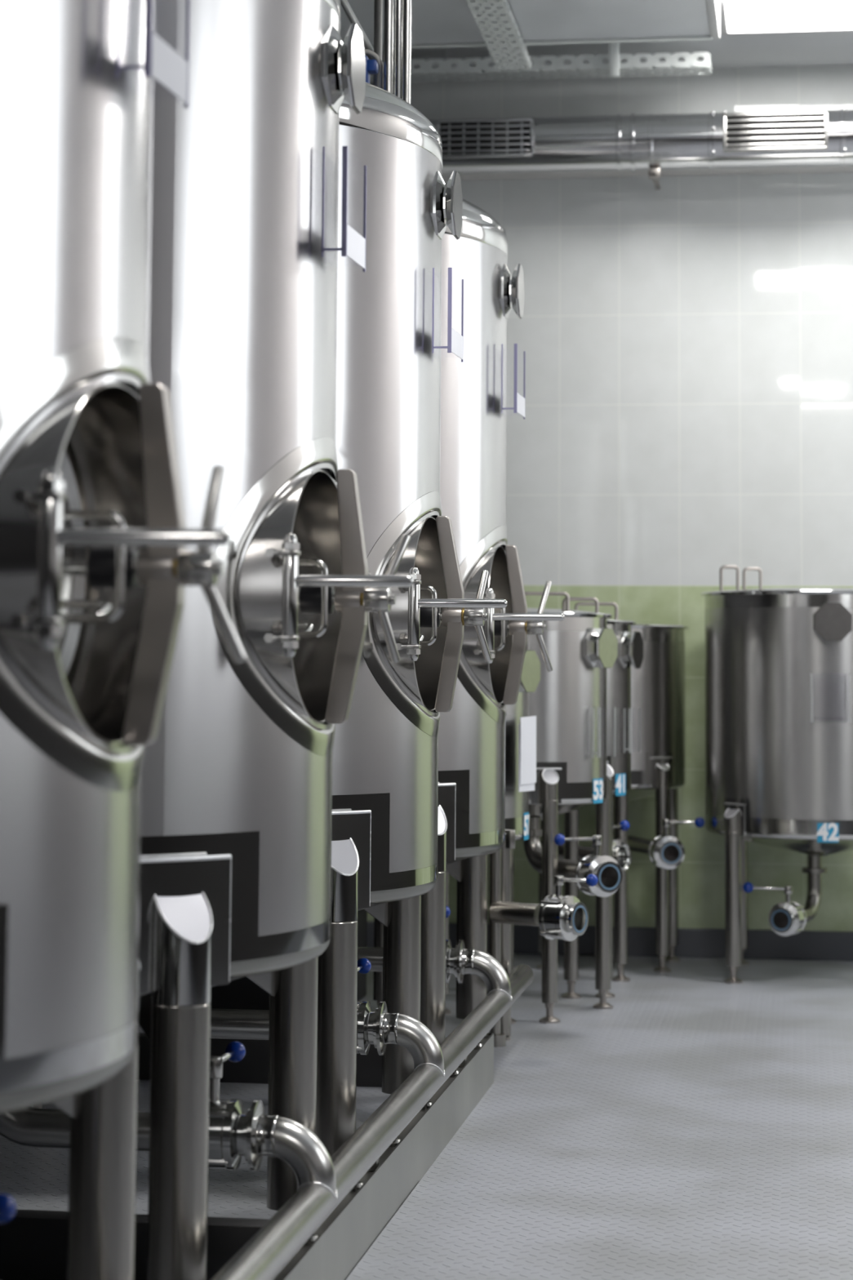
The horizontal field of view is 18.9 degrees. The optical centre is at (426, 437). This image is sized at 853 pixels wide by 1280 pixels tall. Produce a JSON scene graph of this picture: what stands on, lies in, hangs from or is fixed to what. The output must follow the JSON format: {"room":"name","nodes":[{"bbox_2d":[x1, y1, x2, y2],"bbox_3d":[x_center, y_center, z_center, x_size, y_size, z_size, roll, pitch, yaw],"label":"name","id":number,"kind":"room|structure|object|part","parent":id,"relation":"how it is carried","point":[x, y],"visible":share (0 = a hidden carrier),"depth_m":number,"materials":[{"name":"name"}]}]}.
{"room":"processing plant","nodes":[
{"label":"processing plant","id":0,"kind":"room"},
{"bbox_2d":[0,952,852,1219],"bbox_3d":[0.522,1.254,2.142,5.100,0.100,14.200,0,-5,8],"label":"floor","id":1,"kind":"structure","parent":0,"point":[692,1080],"depth_m":6.04,"materials":[{"name":"grey concrete"}]},
{"bbox_2d":[0,0,246,1279],"bbox_3d":[-0.814,0.104,2.956,1.202,2.318,1.088,1,-5,-6],"label":"tank","id":2,"kind":"object","parent":1,"relation":"on","point":[95,566],"visible":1,"depth_m":2.75,"materials":[{"name":"silver metal"}]},
{"bbox_3d":[-0.455,0.143,2.886,0.030,0.392,0.558,0,-5,8],"label":"manway door","id":3,"kind":"part","parent":2,"relation":"part of","materials":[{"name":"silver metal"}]},
{"bbox_3d":[-0.869,-0.072,2.966,1.086,1.465,1.086,0,-5,8],"label":"tank","id":4,"kind":"part","parent":2,"relation":"part of","materials":[{"name":"silver metal"}]},
{"bbox_3d":[-0.414,0.148,2.884,0.180,0.125,0.111,0,-5,8],"label":"door handle","id":5,"kind":"part","parent":2,"relation":"part of","materials":[{"name":"silver metal"}]},
{"bbox_3d":[-0.409,0.991,3.219,0.084,0.450,0.084,0,-5,8],"label":"leg","id":6,"kind":"part","parent":2,"relation":"part of","materials":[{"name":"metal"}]},
{"bbox_3d":[-0.286,0.101,2.567,0.178,0.018,0.018,0,-5,3],"label":"hinge rod","id":7,"kind":"part","parent":2,"relation":"part of","materials":[{"name":"silver metal"}]},
{"bbox_2d":[172,558,177,576],"bbox_3d":[-0.277,0.146,2.860,0.005,0.038,0.038,0,-5,8],"label":"washer","id":8,"kind":"object","parent":2,"relation":"in","point":[174,560],"depth_m":2.84,"materials":[{"name":"brown metal"}]},
{"bbox_2d":[0,0,413,1279],"bbox_3d":[-0.638,0.216,4.167,1.200,2.318,1.088,1,-5,-6],"label":"tank","id":9,"kind":"object","parent":1,"relation":"on","point":[236,823],"visible":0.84,"depth_m":3.84,"materials":[{"name":"silver metal"}]},
{"bbox_3d":[-0.351,1.028,3.618,0.084,0.450,0.084,0,-5,8],"label":"leg","id":10,"kind":"part","parent":9,"relation":"part of","materials":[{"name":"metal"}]},
{"bbox_3d":[-0.335,1.017,4.037,0.027,0.076,0.032,0,-5,8],"label":"valve stem","id":11,"kind":"part","parent":9,"relation":"part of","materials":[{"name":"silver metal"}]},
{"bbox_3d":[-0.322,0.991,4.086,0.010,0.014,0.101,-1,-5,15],"label":"lever","id":12,"kind":"part","parent":9,"relation":"part of","materials":[{"name":"silver metal"}]},
{"bbox_3d":[-0.692,0.039,4.177,1.086,1.465,1.086,0,-5,8],"label":"tank","id":13,"kind":"part","parent":9,"relation":"part of","materials":[{"name":"silver metal"}]},
{"bbox_3d":[-0.232,1.103,4.430,0.084,0.450,0.084,0,-5,8],"label":"leg","id":14,"kind":"part","parent":9,"relation":"part of","materials":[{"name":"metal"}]},
{"bbox_3d":[-0.237,0.260,4.095,0.180,0.125,0.111,0,-5,8],"label":"door handle","id":15,"kind":"part","parent":9,"relation":"part of","materials":[{"name":"silver metal"}]},
{"bbox_3d":[-0.109,0.212,3.778,0.178,0.018,0.018,0,-5,3],"label":"hinge rod","id":16,"kind":"part","parent":9,"relation":"part of","materials":[{"name":"silver metal"}]},
{"bbox_3d":[-0.112,-0.598,4.151,0.004,0.134,0.134,0,-5,8],"label":"plate","id":17,"kind":"part","parent":9,"relation":"part of","materials":[{"name":"metal"}]},
{"bbox_2d":[360,592,363,605],"bbox_3d":[-0.100,0.258,4.070,0.005,0.038,0.038,0,-5,8],"label":"washer","id":18,"kind":"object","parent":9,"relation":"in","point":[361,593],"depth_m":4.05,"materials":[{"name":"brown metal"}]},
{"bbox_2d":[0,1032,493,1279],"bbox_3d":[-0.851,1.272,3.669,1.263,0.121,5.416,0,-5,8],"label":"curb","id":19,"kind":"object","parent":1,"relation":"on","point":[33,1243],"visible":0.42,"depth_m":4.41,"materials":[{"name":"metal"}]},
{"bbox_2d":[211,939,533,1279],"bbox_3d":[-0.213,1.147,3.950,0.134,0.218,6.131,0,-5,8],"label":"pipe","id":20,"kind":"object","parent":19,"relation":"on","point":[324,1180],"visible":1,"depth_m":4.29,"materials":[{"name":"silver metal"}]},
{"bbox_2d":[32,81,506,1156],"bbox_3d":[-0.468,0.328,5.377,1.186,2.318,1.088,1,-5,-6],"label":"tank","id":21,"kind":"object","parent":1,"relation":"on","point":[385,753],"visible":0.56,"depth_m":5.09,"materials":[{"name":"silver metal"}]},
{"bbox_3d":[-0.174,1.139,4.828,0.084,0.450,0.084,0,-5,8],"label":"leg","id":22,"kind":"part","parent":21,"relation":"part of","materials":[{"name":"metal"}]},
{"bbox_3d":[-0.145,1.103,5.297,0.010,0.014,0.101,-1,-5,15],"label":"lever","id":23,"kind":"part","parent":21,"relation":"part of","materials":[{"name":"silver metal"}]},
{"bbox_3d":[-0.515,0.151,5.388,1.086,1.465,1.086,0,-5,8],"label":"tank","id":24,"kind":"part","parent":21,"relation":"part of","materials":[{"name":"silver metal"}]},
{"bbox_3d":[-0.055,1.214,5.641,0.084,0.450,0.084,0,-5,8],"label":"leg","id":25,"kind":"part","parent":21,"relation":"part of","materials":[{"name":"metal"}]},
{"bbox_3d":[-0.060,0.371,5.306,0.180,0.125,0.111,0,-5,8],"label":"door handle","id":26,"kind":"part","parent":21,"relation":"part of","materials":[{"name":"silver metal"}]},
{"bbox_3d":[0.065,-0.486,5.362,0.004,0.134,0.134,0,-5,8],"label":"plate","id":27,"kind":"part","parent":21,"relation":"part of","materials":[{"name":"metal"}]},
{"bbox_3d":[0.068,0.324,4.989,0.178,0.018,0.018,0,-5,3],"label":"hinge rod","id":28,"kind":"part","parent":21,"relation":"part of","materials":[{"name":"silver metal"}]},
{"bbox_2d":[461,608,464,625],"bbox_3d":[0.077,0.370,5.281,0.005,0.038,0.038,0,-5,8],"label":"washer","id":29,"kind":"object","parent":21,"relation":"in","point":[462,609],"depth_m":5.27,"materials":[{"name":"brown metal"}]},
{"bbox_2d":[209,909,367,1009],"bbox_3d":[-0.609,1.478,7.686,0.800,0.444,0.580,0,-5,8],"label":"base cabinet","id":30,"kind":"object","parent":1,"relation":"on","point":[242,993],"visible":0.08,"depth_m":7.38,"materials":[{"name":"black paint"}]},
{"bbox_2d":[357,199,564,1044],"bbox_3d":[-0.286,0.440,6.588,1.195,2.318,1.088,1,-5,-6],"label":"tank","id":31,"kind":"object","parent":1,"relation":"on","point":[471,815],"visible":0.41,"depth_m":6.33,"materials":[{"name":"silver metal"}]},
{"bbox_3d":[0.003,1.251,6.039,0.084,0.450,0.084,0,-5,8],"label":"leg","id":32,"kind":"part","parent":31,"relation":"part of","materials":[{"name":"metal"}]},
{"bbox_3d":[0.122,1.326,6.851,0.084,0.450,0.084,0,-5,8],"label":"leg","id":33,"kind":"part","parent":31,"relation":"part of","materials":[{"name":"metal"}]},
{"bbox_3d":[-0.338,0.263,6.599,1.086,1.465,1.086,0,-5,8],"label":"tank","id":34,"kind":"part","parent":31,"relation":"part of","materials":[{"name":"silver metal"}]},
{"bbox_3d":[0.117,0.483,6.517,0.180,0.125,0.111,0,-5,8],"label":"door handle","id":35,"kind":"part","parent":31,"relation":"part of","materials":[{"name":"silver metal"}]},
{"bbox_3d":[0.242,-0.374,6.573,0.004,0.134,0.134,0,-5,8],"label":"plate","id":36,"kind":"part","parent":31,"relation":"part of","materials":[{"name":"metal"}]},
{"bbox_3d":[0.245,0.436,6.200,0.178,0.018,0.018,0,-5,3],"label":"hinge rod","id":37,"kind":"part","parent":31,"relation":"part of","materials":[{"name":"silver metal"}]},
{"bbox_2d":[373,634,598,1047],"bbox_3d":[0.092,1.063,7.065,0.514,1.172,0.854,2,-5,-18],"label":"tank","id":38,"kind":"object","parent":1,"relation":"on","point":[558,917],"visible":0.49,"depth_m":6.97,"materials":[{"name":"silver metal"}]},
{"bbox_3d":[-0.129,1.373,7.382,0.046,0.495,0.046,0,-5,8],"label":"leg","id":39,"kind":"part","parent":38,"relation":"part of","materials":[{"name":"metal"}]},
{"bbox_3d":[0.209,1.362,6.993,0.046,0.538,0.046,0,-5,8],"label":"leg","id":40,"kind":"part","parent":38,"relation":"part of","materials":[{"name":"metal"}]},
{"bbox_3d":[0.228,1.371,7.330,0.046,0.495,0.046,0,-5,8],"label":"leg","id":41,"kind":"part","parent":38,"relation":"part of","materials":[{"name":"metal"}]},
{"bbox_3d":[0.041,0.835,7.249,0.500,0.465,0.500,0,-5,8],"label":"tank","id":42,"kind":"part","parent":38,"relation":"part of","materials":[{"name":"silver metal"}]},
{"bbox_2d":[518,715,536,791],"bbox_3d":[0.280,0.877,7.084,0.008,0.206,0.110,-2,-6,26],"label":"paper sheets","id":43,"kind":"object","parent":38,"relation":"hanging from","point":[527,726],"visible":1,"depth_m":7.08,"materials":[{"name":"white paper"}]},
{"bbox_3d":[0.289,0.652,7.121,0.004,0.115,0.115,-3,-6,30],"label":"plate","id":44,"kind":"part","parent":38,"relation":"part of","materials":[{"name":"metal"}]},
{"bbox_3d":[0.350,1.193,6.772,0.027,0.062,0.032,0,-5,8],"label":"valve stem","id":45,"kind":"part","parent":38,"relation":"part of","materials":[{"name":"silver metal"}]},
{"bbox_3d":[0.394,1.172,6.765,0.088,0.010,0.010,0,-5,8],"label":"lever","id":46,"kind":"part","parent":38,"relation":"part of","materials":[{"name":"silver metal"}]},
{"bbox_2d":[445,591,622,1023],"bbox_3d":[0.311,1.075,7.567,0.579,1.238,0.700,0,-5,8],"label":"tank","id":47,"kind":"object","parent":1,"relation":"on","point":[568,703],"visible":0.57,"depth_m":7.48,"materials":[{"name":"silver metal"}]},
{"bbox_3d":[0.044,1.347,7.531,0.046,0.577,0.046,0,-5,8],"label":"leg","id":48,"kind":"part","parent":47,"relation":"part of","materials":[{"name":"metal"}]},
{"bbox_3d":[0.217,1.380,7.878,0.046,0.577,0.046,0,-5,8],"label":"leg","id":49,"kind":"part","parent":47,"relation":"part of","materials":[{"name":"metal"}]},
{"bbox_3d":[0.350,0.497,7.687,0.161,0.066,0.011,0,-5,8],"label":"lid handle","id":50,"kind":"part","parent":47,"relation":"part of","materials":[{"name":"metal"}]},
{"bbox_3d":[0.355,1.333,7.354,0.046,0.577,0.046,0,-5,8],"label":"leg","id":51,"kind":"part","parent":47,"relation":"part of","materials":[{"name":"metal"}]},
{"bbox_3d":[0.301,0.806,7.686,0.480,0.441,0.480,0,-5,8],"label":"tank","id":52,"kind":"part","parent":47,"relation":"part of","materials":[{"name":"silver metal"}]},
{"bbox_3d":[0.303,0.530,7.711,0.512,0.032,0.512,0,-5,8],"label":"lid","id":53,"kind":"part","parent":47,"relation":"part of","materials":[{"name":"silver metal"}]},
{"bbox_3d":[0.432,1.144,7.278,0.110,0.016,0.010,-1,-6,19],"label":"lever","id":54,"kind":"part","parent":47,"relation":"part of","materials":[{"name":"silver metal"}]},
{"bbox_3d":[0.465,0.508,7.710,0.111,0.050,0.011,0,-5,8],"label":"lid handle","id":55,"kind":"part","parent":47,"relation":"part of","materials":[{"name":"metal"}]},
{"bbox_3d":[0.484,1.163,7.261,0.027,0.067,0.032,0,-5,8],"label":"valve stem","id":56,"kind":"part","parent":47,"relation":"part of","materials":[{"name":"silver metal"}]},
{"bbox_3d":[0.530,1.363,7.672,0.046,0.577,0.046,0,-5,8],"label":"leg","id":57,"kind":"part","parent":47,"relation":"part of","materials":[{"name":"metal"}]},
{"bbox_3d":[0.536,0.623,7.554,0.004,0.115,0.115,-3,-6,32],"label":"plate","id":58,"kind":"part","parent":47,"relation":"part of","materials":[{"name":"metal"}]},
{"bbox_2d":[455,602,644,999],"bbox_3d":[0.389,1.143,8.220,0.618,1.223,0.613,0,-5,8],"label":"tank","id":59,"kind":"object","parent":1,"relation":"on","point":[630,648],"visible":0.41,"depth_m":8.10,"materials":[{"name":"silver metal"}]},
{"bbox_3d":[0.448,1.384,7.907,0.046,0.577,0.046,0,-5,8],"label":"leg","id":60,"kind":"part","parent":59,"relation":"part of","materials":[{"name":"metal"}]},
{"bbox_3d":[0.547,0.562,8.241,0.141,0.060,0.011,0,-5,8],"label":"lid handle","id":61,"kind":"part","parent":59,"relation":"part of","materials":[{"name":"metal"}]},
{"bbox_3d":[0.556,1.387,7.930,0.046,0.577,0.046,0,-5,8],"label":"leg","id":62,"kind":"part","parent":59,"relation":"part of","materials":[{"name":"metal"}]},
{"bbox_3d":[0.597,1.228,8.063,0.010,0.012,0.103,-4,-7,37],"label":"lever","id":63,"kind":"part","parent":59,"relation":"part of","materials":[{"name":"silver metal"}]},
{"bbox_3d":[0.380,0.864,8.258,0.560,0.431,0.560,0,-5,8],"label":"tank","id":64,"kind":"part","parent":59,"relation":"part of","materials":[{"name":"silver metal"}]},
{"bbox_3d":[0.634,1.426,8.351,0.046,0.577,0.046,0,-5,8],"label":"leg","id":65,"kind":"part","parent":59,"relation":"part of","materials":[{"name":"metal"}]},
{"bbox_3d":[0.382,0.593,8.282,0.592,0.032,0.592,0,-5,8],"label":"lid","id":66,"kind":"part","parent":59,"relation":"part of","materials":[{"name":"silver metal"}]},
{"bbox_3d":[0.673,0.679,8.154,0.004,0.115,0.115,-2,-6,22],"label":"plate","id":67,"kind":"part","parent":59,"relation":"part of","materials":[{"name":"metal"}]},
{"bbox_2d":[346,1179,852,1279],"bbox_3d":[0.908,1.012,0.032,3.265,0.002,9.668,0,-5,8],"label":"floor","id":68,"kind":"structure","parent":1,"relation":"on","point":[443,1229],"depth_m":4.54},
{"bbox_2d":[536,621,705,972],"bbox_3d":[0.654,1.220,8.795,0.624,1.178,0.659,0,-5,8],"label":"tank","id":69,"kind":"object","parent":1,"relation":"on","point":[658,686],"visible":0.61,"depth_m":8.64,"materials":[{"name":"silver metal"}]},
{"bbox_3d":[0.403,1.457,8.666,0.046,0.570,0.046,0,-5,8],"label":"leg","id":70,"kind":"part","parent":69,"relation":"part of","materials":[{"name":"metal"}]},
{"bbox_3d":[0.632,0.927,8.874,0.530,0.435,0.530,0,-5,8],"label":"tank","id":71,"kind":"part","parent":69,"relation":"part of","materials":[{"name":"silver metal"}]},
{"bbox_3d":[0.634,0.654,8.899,0.562,0.032,0.562,0,-5,8],"label":"lid","id":72,"kind":"part","parent":69,"relation":"part of","materials":[{"name":"silver metal"}]},
{"bbox_3d":[0.794,1.455,8.614,0.046,0.570,0.046,0,-5,8],"label":"leg","id":73,"kind":"part","parent":69,"relation":"part of","materials":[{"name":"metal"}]},
{"bbox_3d":[0.797,1.304,8.511,0.027,0.066,0.032,0,-5,8],"label":"valve stem","id":74,"kind":"part","parent":69,"relation":"part of","materials":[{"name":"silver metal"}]},
{"bbox_3d":[0.856,1.484,8.932,0.046,0.570,0.046,0,-5,8],"label":"leg","id":75,"kind":"part","parent":69,"relation":"part of","materials":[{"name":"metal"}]},
{"bbox_3d":[0.853,1.280,8.503,0.112,0.010,0.010,0,-5,8],"label":"lever","id":76,"kind":"part","parent":69,"relation":"part of","materials":[{"name":"silver metal"}]},
{"bbox_2d":[700,565,852,983],"bbox_3d":[1.309,1.111,8.556,0.778,1.360,0.806,0,-5,8],"label":"tank","id":77,"kind":"object","parent":1,"relation":"on","point":[779,661],"visible":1,"depth_m":8.27,"materials":[{"name":"silver metal"}]},
{"bbox_3d":[1.024,0.480,8.640,0.067,0.093,0.011,0,-5,8],"label":"lid handle","id":78,"kind":"part","parent":77,"relation":"part of","materials":[{"name":"metal"}]},
{"bbox_3d":[0.997,1.498,8.310,0.052,0.432,0.052,0,-5,8],"label":"leg","id":79,"kind":"part","parent":77,"relation":"part of","materials":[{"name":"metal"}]},
{"bbox_3d":[1.084,1.546,8.832,0.052,0.432,0.052,0,-5,8],"label":"leg","id":80,"kind":"part","parent":77,"relation":"part of","materials":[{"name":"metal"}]},
{"bbox_3d":[1.112,0.489,8.718,0.067,0.090,0.011,0,-5,8],"label":"lid handle","id":81,"kind":"part","parent":77,"relation":"part of","materials":[{"name":"metal"}]},
{"bbox_3d":[1.115,1.472,8.339,0.130,0.013,0.010,0,-5,8],"label":"lever","id":82,"kind":"part","parent":77,"relation":"part of","materials":[{"name":"silver metal"}]},
{"bbox_3d":[1.315,0.525,8.624,0.778,0.032,0.778,0,-5,8],"label":"lid","id":83,"kind":"part","parent":77,"relation":"part of","materials":[{"name":"silver metal"}]},
{"bbox_3d":[1.312,0.921,8.588,0.750,0.681,0.750,0,-5,8],"label":"tank","id":84,"kind":"part","parent":77,"relation":"part of","materials":[{"name":"silver metal"}]},
{"bbox_3d":[1.179,1.493,8.330,0.027,0.061,0.032,0,-5,8],"label":"valve stem","id":85,"kind":"part","parent":77,"relation":"part of","materials":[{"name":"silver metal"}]},
{"bbox_3d":[1.305,0.594,8.205,0.118,0.118,0.004,0,-5,1],"label":"plate","id":86,"kind":"part","parent":77,"relation":"part of","materials":[{"name":"metal"}]},
{"bbox_2d":[365,26,852,76],"bbox_3d":[0.546,-2.072,2.446,5.100,0.200,14.200,0,-5,8],"label":"ceiling","id":87,"kind":"structure","parent":0,"point":[821,48],"depth_m":9.05,"materials":[{"name":"white paint"}]},
{"bbox_2d":[373,0,382,87],"bbox_3d":[-0.115,-1.143,6.140,0.020,0.990,0.020,0,-5,8],"label":"conduit","id":88,"kind":"object","parent":87,"relation":"attached to","point":[378,4],"visible":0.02,"depth_m":6.12,"materials":[{"name":"grey metal"}]},
{"bbox_2d":[340,0,373,59],"bbox_3d":[-0.190,-1.031,6.161,0.196,0.338,0.018,0,-5,8],"label":"rod","id":89,"kind":"object","parent":88,"relation":"attached to","point":[347,8],"visible":0.48,"depth_m":6.15,"materials":[{"name":"silver metal"}]},
{"bbox_2d":[383,0,393,93],"bbox_3d":[-0.093,-0.551,6.022,0.022,2.190,0.022,0,-5,8],"label":"riser pipe","id":90,"kind":"object","parent":87,"relation":"attached to","point":[388,4],"visible":0.02,"depth_m":6.05,"materials":[{"name":"silver metal"}]},
{"bbox_2d":[364,54,377,83],"bbox_3d":[-0.152,-0.777,6.031,0.070,0.242,0.050,0,-5,8],"label":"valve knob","id":91,"kind":"object","parent":90,"relation":"attached to","point":[371,65],"visible":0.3,"depth_m":6.02,"materials":[{"name":"blue plastic"}]},
{"bbox_2d":[364,49,383,88],"bbox_3d":[-0.181,-0.190,6.027,0.157,1.471,0.018,-1,-5,14],"label":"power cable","id":92,"kind":"object","parent":90,"relation":"attached to","point":[375,55],"visible":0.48,"depth_m":6.07,"materials":[{"name":"grey plastic"}]},
{"bbox_2d":[394,0,402,98],"bbox_3d":[-0.069,-0.551,6.018,0.017,2.190,0.017,0,-5,8],"label":"riser pipe","id":93,"kind":"object","parent":87,"relation":"attached to","point":[398,3],"visible":0.02,"depth_m":6.04,"materials":[{"name":"silver metal"}]},
{"bbox_2d":[401,0,411,104],"bbox_3d":[-0.050,-0.551,6.015,0.021,2.190,0.021,0,-5,8],"label":"riser pipe","id":94,"kind":"object","parent":87,"relation":"hanging from","point":[406,4],"visible":0.02,"depth_m":6.04,"materials":[{"name":"silver metal"}]},
{"bbox_2d":[340,0,719,49],"bbox_3d":[-0.203,-1.530,6.564,1.783,0.132,3.860,0,-5,8],"label":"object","id":95,"kind":"structure","parent":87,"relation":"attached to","point":[435,24],"depth_m":8.14,"materials":[{"name":"silver metal"}]},
{"bbox_2d":[466,0,531,70],"bbox_3d":[0.069,-1.410,6.940,0.114,0.030,3.440,0,-5,8],"label":"cable tray","id":96,"kind":"object","parent":95,"relation":"attached to","point":[472,5],"visible":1,"depth_m":8.15,"materials":[{"name":"silver metal"}]},
{"bbox_2d":[369,51,711,84],"bbox_3d":[0.336,-1.298,9.000,1.325,0.054,0.132,0,-5,8],"label":"cable tray","id":97,"kind":"object","parent":87,"relation":"hanging from","point":[652,67],"visible":0.82,"depth_m":8.95,"materials":[{"name":"silver metal"}]},
{"bbox_2d":[608,42,619,77],"bbox_3d":[0.651,-1.316,8.855,0.034,0.140,0.020,0,-5,8],"label":"bracket","id":98,"kind":"object","parent":87,"relation":"attached to","point":[614,47],"visible":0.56,"depth_m":8.85,"materials":[{"name":"silver metal"}]},
{"bbox_2d":[720,0,852,35],"bbox_3d":[1.264,-1.414,8.420,0.600,0.016,0.600,0,-5,8],"label":"recessed light","id":99,"kind":"object","parent":87,"relation":"in","point":[736,16],"visible":0.96,"depth_m":8.53,"materials":[{"name":"white"}]},
{"bbox_2d":[367,64,852,931],"bbox_3d":[1.543,0.252,9.189,5.100,3.390,0.200,0,-5,8],"label":"wall","id":100,"kind":"structure","parent":0,"point":[687,343],"depth_m":9.22,"materials":[{"name":"tile"}]},
{"bbox_2d":[366,920,852,960],"bbox_3d":[1.515,1.781,8.938,4.700,0.100,0.024,0,-5,8],"label":"baseboard","id":101,"kind":"structure","parent":100,"relation":"attached to","point":[822,945],"depth_m":9.00,"materials":[{"name":"grey"}]},
{"bbox_2d":[430,107,852,189],"bbox_3d":[1.389,-1.032,9.020,4.400,0.234,0.351,0,-5,8],"label":"duct","id":102,"kind":"object","parent":100,"relation":"attached to","point":[653,143],"visible":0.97,"depth_m":8.99,"materials":[{"name":"silver metal"}]},
{"bbox_2d":[437,118,533,159],"bbox_3d":[0.208,-1.053,9.032,0.340,0.132,0.031,0,-5,8],"label":"grille","id":103,"kind":"object","parent":102,"relation":"attached to","point":[493,139],"depth_m":9.03,"materials":[{"name":"silver metal"}]},
{"bbox_2d":[723,111,827,152],"bbox_3d":[1.213,-1.059,8.886,0.360,0.132,0.031,0,-5,8],"label":"grille","id":104,"kind":"object","parent":102,"relation":"attached to","point":[798,131],"depth_m":8.89,"materials":[{"name":"silver metal"}]},
{"bbox_2d":[442,165,852,180],"bbox_3d":[1.527,-0.978,9.133,4.700,0.040,0.140,0,-5,8],"label":"trim","id":105,"kind":"structure","parent":100,"relation":"attached to","point":[846,168],"depth_m":9.24,"materials":[{"name":"white paint"}]}
]}

